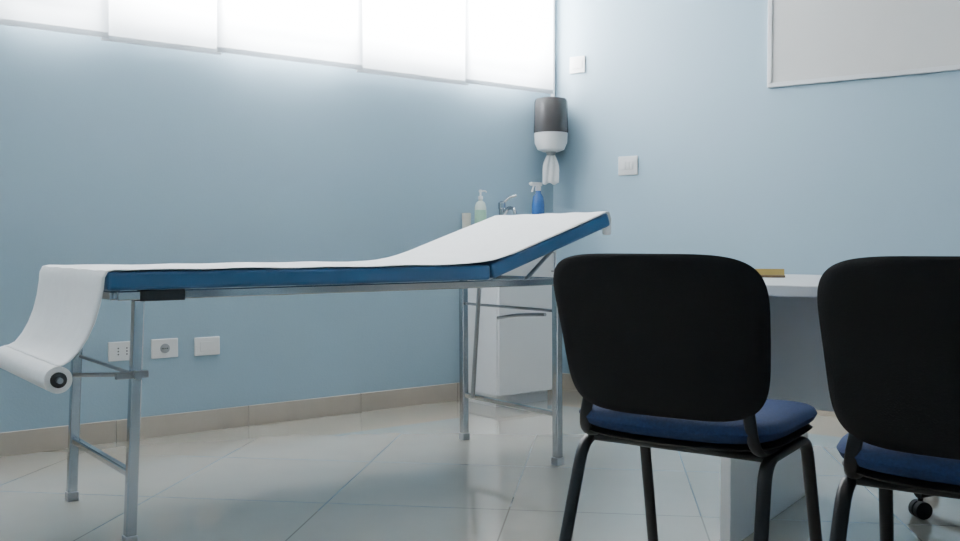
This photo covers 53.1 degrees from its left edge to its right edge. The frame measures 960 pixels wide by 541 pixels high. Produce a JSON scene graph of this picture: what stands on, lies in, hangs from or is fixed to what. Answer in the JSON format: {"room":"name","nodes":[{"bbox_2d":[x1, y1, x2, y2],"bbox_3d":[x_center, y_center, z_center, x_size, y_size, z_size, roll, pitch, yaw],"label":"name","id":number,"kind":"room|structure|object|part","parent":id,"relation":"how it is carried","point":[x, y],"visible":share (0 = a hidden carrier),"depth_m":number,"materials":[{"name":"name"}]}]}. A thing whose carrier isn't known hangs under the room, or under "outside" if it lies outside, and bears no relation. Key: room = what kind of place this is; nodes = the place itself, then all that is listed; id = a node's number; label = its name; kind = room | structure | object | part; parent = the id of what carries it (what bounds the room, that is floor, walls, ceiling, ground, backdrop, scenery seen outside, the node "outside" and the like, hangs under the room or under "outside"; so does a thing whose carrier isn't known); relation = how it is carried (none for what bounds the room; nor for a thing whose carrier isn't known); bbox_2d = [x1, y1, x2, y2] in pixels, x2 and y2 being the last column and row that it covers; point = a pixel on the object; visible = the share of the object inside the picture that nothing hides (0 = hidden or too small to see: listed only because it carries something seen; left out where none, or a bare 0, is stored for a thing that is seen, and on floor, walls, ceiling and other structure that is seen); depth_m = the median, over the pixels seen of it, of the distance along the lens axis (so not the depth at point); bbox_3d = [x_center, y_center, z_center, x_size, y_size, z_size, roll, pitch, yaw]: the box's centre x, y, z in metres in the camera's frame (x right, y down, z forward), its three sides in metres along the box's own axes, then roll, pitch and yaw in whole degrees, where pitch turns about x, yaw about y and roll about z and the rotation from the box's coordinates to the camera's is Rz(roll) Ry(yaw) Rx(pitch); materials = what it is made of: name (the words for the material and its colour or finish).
{"room":"examination room","nodes":[
{"label":"examination room","id":0,"kind":"room"},
{"bbox_2d":[0,25,552,432],"bbox_3d":[-1.730,-0.616,4.041,5.699,2.700,0.180,-1,2,-37],"label":"wall","id":1,"kind":"structure","parent":0,"point":[112,153],"depth_m":4.41,"materials":[{"name":"blue paint"}]},
{"bbox_2d":[108,341,129,361],"bbox_3d":[-1.529,0.345,4.103,0.118,0.082,0.010,-1,2,-38],"label":"wall socket","id":2,"kind":"object","parent":1,"relation":"attached to","point":[117,351],"visible":0.8,"depth_m":4.09,"materials":[{"name":"white plastic"}]},
{"bbox_2d":[151,338,177,358],"bbox_3d":[-1.383,0.342,4.212,0.118,0.084,0.013,-1,2,-38],"label":"wall socket","id":3,"kind":"object","parent":1,"relation":"attached to","point":[160,348],"visible":1,"depth_m":4.21,"materials":[{"name":"white plastic"}]},
{"bbox_2d":[160,344,169,352],"bbox_3d":[-1.381,0.342,4.209,0.042,0.042,0.004,-1,2,-37],"label":"socket","id":4,"kind":"object","parent":3,"relation":"attached to","point":[164,348],"depth_m":4.21,"materials":[{"name":"grey plastic"}]},
{"bbox_2d":[194,336,219,355],"bbox_3d":[-1.231,0.341,4.330,0.118,0.082,0.012,-1,2,-38],"label":"blank wall plate","id":5,"kind":"object","parent":1,"relation":"attached to","point":[202,346],"visible":1,"depth_m":4.33,"materials":[{"name":"white plastic"}]},
{"bbox_2d":[0,382,459,456],"bbox_3d":[-1.755,0.690,3.937,5.487,0.095,0.014,-1,2,-38],"label":"baseboard","id":6,"kind":"structure","parent":1,"relation":"attached to","point":[104,432],"depth_m":4.39,"materials":[{"name":"tile"}]},
{"bbox_2d":[0,0,552,93],"bbox_3d":[-1.582,-1.446,3.944,4.968,0.996,0.116,-1,2,-37],"label":"window blind","id":7,"kind":"object","parent":1,"relation":"attached to","point":[508,44],"visible":1,"depth_m":4.63,"materials":[{"name":"fabric"}]},
{"bbox_3d":[-1.753,-1.425,3.761,0.573,0.946,0.006,-1,2,-37],"label":"panel","id":8,"kind":"part","parent":7,"relation":"part of","materials":[{"name":"fabric"}]},
{"bbox_3d":[-1.351,-1.430,4.087,0.518,0.955,0.006,-1,2,-38],"label":"panel","id":9,"kind":"part","parent":7,"relation":"part of","materials":[{"name":"white fabric"}]},
{"bbox_3d":[-0.865,-1.445,4.442,0.743,0.946,0.006,-1,2,-37],"label":"panel","id":10,"kind":"part","parent":7,"relation":"part of","materials":[{"name":"fabric"}]},
{"bbox_3d":[-0.332,-1.452,4.869,0.678,0.955,0.006,-1,2,-37],"label":"panel","id":11,"kind":"part","parent":7,"relation":"part of","materials":[{"name":"fabric"}]},
{"bbox_3d":[0.168,-1.467,5.235,0.618,0.946,0.006,-1,2,-37],"label":"panel","id":12,"kind":"part","parent":7,"relation":"part of","materials":[{"name":"fabric"}]},
{"bbox_2d":[534,96,567,184],"bbox_3d":[0.401,-0.729,5.427,0.196,0.489,0.196,0,2,-1],"label":"paper towel dispenser","id":13,"kind":"object","parent":1,"relation":"attached to","point":[551,112],"visible":1,"depth_m":5.35,"materials":[{"name":"white plastic"}]},
{"bbox_2d":[543,155,558,184],"bbox_3d":[0.401,-0.571,5.432,0.093,0.172,0.010,0,2,-1],"label":"towel","id":14,"kind":"object","parent":13,"relation":"hanging from","point":[550,165],"depth_m":5.43,"materials":[{"name":"paper"}]},
{"bbox_2d":[551,0,554,96],"bbox_3d":[0.421,-1.504,5.530,0.025,1.010,0.026,-1,2,-37],"label":"trim","id":15,"kind":"structure","parent":1,"relation":"attached to","point":[553,94],"depth_m":5.52,"materials":[{"name":"white plastic"}]},
{"bbox_2d":[0,390,959,540],"bbox_3d":[0.490,0.829,2.482,7.875,0.100,5.660,-1,2,-37],"label":"floor","id":16,"kind":"structure","parent":0,"point":[402,473],"depth_m":3.30,"materials":[{"name":"tile"}]},
{"bbox_2d":[0,211,610,540],"bbox_3d":[-0.521,0.266,3.417,2.079,0.974,0.711,-1,2,-37],"label":"examination table","id":17,"kind":"object","parent":16,"relation":"on","point":[63,317],"visible":0.98,"depth_m":3.06,"materials":[{"name":"silver metal"}]},
{"bbox_3d":[-0.952,0.292,2.668,0.024,0.023,0.025,-1,2,-37],"label":"clamp knob","id":18,"kind":"part","parent":17,"relation":"part of","materials":[{"name":"metal"}]},
{"bbox_3d":[0.060,-0.105,3.853,0.592,0.239,0.710,-1,2,-37],"label":"mattress backrest","id":19,"kind":"part","parent":17,"relation":"part of","materials":[{"name":"blue plastic"}]},
{"bbox_2d":[467,250,555,406],"bbox_3d":[0.160,0.250,5.157,0.407,0.905,0.363,-1,2,-37],"label":"base cabinet","id":20,"kind":"object","parent":16,"relation":"on","point":[514,355],"visible":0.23,"depth_m":5.03,"materials":[{"name":"white laminate"}]},
{"bbox_2d":[462,213,470,228],"bbox_3d":[-0.073,-0.256,5.159,0.050,0.105,0.050,-1,2,-38],"label":"beaker","id":21,"kind":"object","parent":20,"relation":"on","point":[466,217],"visible":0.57,"depth_m":5.14,"materials":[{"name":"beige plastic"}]},
{"bbox_2d":[475,190,486,223],"bbox_3d":[0.003,-0.319,5.152,0.064,0.230,0.064,-1,2,-37],"label":"soap bottle","id":22,"kind":"object","parent":20,"relation":"on","point":[480,207],"visible":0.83,"depth_m":5.13,"materials":[{"name":"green plastic"}]},
{"bbox_2d":[498,194,516,214],"bbox_3d":[0.171,-0.312,5.249,0.088,0.212,0.159,-1,2,-37],"label":"faucet","id":23,"kind":"object","parent":20,"relation":"on","point":[503,209],"visible":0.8,"depth_m":5.26,"materials":[{"name":"silver metal"}]},
{"bbox_3d":[0.249,0.248,5.041,0.391,0.785,0.018,-1,2,-37],"label":"door","id":24,"kind":"part","parent":20,"relation":"part of","materials":[{"name":"white laminate"}]},
{"bbox_2d":[529,182,543,213],"bbox_3d":[0.304,-0.341,5.200,0.096,0.272,0.068,-1,2,-37],"label":"spray bottle","id":25,"kind":"object","parent":20,"relation":"on","point":[538,200],"visible":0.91,"depth_m":5.18,"materials":[{"name":"blue plastic"}]},
{"bbox_2d":[553,253,822,540],"bbox_3d":[0.502,0.371,2.260,0.504,0.828,0.567,1,2,35],"label":"chair","id":26,"kind":"object","parent":16,"relation":"on","point":[672,352],"visible":1,"depth_m":2.06,"materials":[{"name":"black plastic"}]},
{"bbox_3d":[0.507,0.500,2.271,0.501,0.553,0.535,1,2,35],"label":"frame","id":27,"kind":"part","parent":26,"relation":"part of","materials":[{"name":"black metal"}]},
{"bbox_2d":[579,399,817,443],"bbox_3d":[0.523,0.347,2.289,0.497,0.075,0.450,1,2,35],"label":"seat cushion","id":28,"kind":"object","parent":26,"relation":"on","point":[778,421],"depth_m":2.11,"materials":[{"name":"blue fabric"}]},
{"bbox_2d":[720,274,833,540],"bbox_3d":[1.363,0.405,2.588,1.670,0.742,0.860,1,2,35],"label":"desk","id":29,"kind":"object","parent":16,"relation":"on","point":[798,369],"visible":0.36,"depth_m":2.83,"materials":[{"name":"white laminate"}]},
{"bbox_3d":[0.890,0.410,2.958,0.030,0.711,0.720,1,2,35],"label":"panel","id":30,"kind":"part","parent":29,"relation":"part of","materials":[{"name":"white laminate"}]},
{"bbox_3d":[1.359,0.241,2.561,1.188,0.351,0.020,1,2,35],"label":"modesty panel","id":31,"kind":"part","parent":29,"relation":"part of","materials":[{"name":"white laminate"}]},
{"bbox_2d":[817,256,959,540],"bbox_3d":[0.960,0.384,1.835,0.504,0.828,0.567,1,2,35],"label":"chair","id":32,"kind":"object","parent":16,"relation":"on","point":[890,325],"visible":1,"depth_m":1.72,"materials":[{"name":"black plastic"}]},
{"bbox_3d":[0.965,0.512,1.846,0.501,0.553,0.535,1,2,35],"label":"frame","id":33,"kind":"part","parent":32,"relation":"part of","materials":[{"name":"black metal"}]},
{"bbox_2d":[836,433,959,485],"bbox_3d":[0.981,0.359,1.864,0.497,0.075,0.450,1,2,35],"label":"seat cushion","id":34,"kind":"object","parent":32,"relation":"on","point":[867,460],"depth_m":1.76,"materials":[{"name":"blue fabric"}]},
{"bbox_2d":[908,493,932,519],"bbox_3d":[1.657,0.380,2.990,0.584,0.770,0.594,1,2,35],"label":"office chair","id":35,"kind":"object","parent":16,"relation":"on","point":[923,510],"visible":0.2,"depth_m":2.95,"materials":[{"name":"black plastic"}]},
{"bbox_2d":[553,0,959,373],"bbox_3d":[2.717,-0.616,4.058,5.500,2.700,0.150,1,2,35],"label":"wall","id":36,"kind":"structure","parent":0,"point":[808,179],"depth_m":4.95,"materials":[{"name":"blue paint"}]},
{"bbox_2d":[570,55,584,73],"bbox_3d":[0.555,-1.172,5.470,0.100,0.095,0.012,1,2,35],"label":"junction cover","id":37,"kind":"object","parent":36,"relation":"attached to","point":[577,64],"visible":1,"depth_m":5.46,"materials":[{"name":"white plastic"}]},
{"bbox_2d":[618,156,637,175],"bbox_3d":[0.816,-0.579,5.301,0.118,0.105,0.014,1,2,35],"label":"light switch","id":38,"kind":"object","parent":36,"relation":"attached to","point":[627,165],"visible":1,"depth_m":5.30,"materials":[{"name":"white plastic"}]},
{"bbox_2d":[562,373,835,416],"bbox_3d":[2.594,0.686,4.083,5.287,0.095,0.012,1,2,35],"label":"baseboard","id":39,"kind":"structure","parent":36,"relation":"attached to","point":[567,383],"depth_m":5.54,"materials":[{"name":"tile"}]},
{"bbox_2d":[767,0,959,87],"bbox_3d":[2.059,-1.362,4.396,1.490,0.908,0.022,1,2,35],"label":"whiteboard","id":40,"kind":"object","parent":36,"relation":"attached to","point":[810,41],"visible":1,"depth_m":4.58,"materials":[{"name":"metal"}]},
{"bbox_2d":[755,269,784,277],"bbox_3d":[0.896,0.008,3.016,0.120,0.027,0.040,0,2,15],"label":"nameplate","id":41,"kind":"object","parent":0,"point":[765,273],"depth_m":3.00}
]}

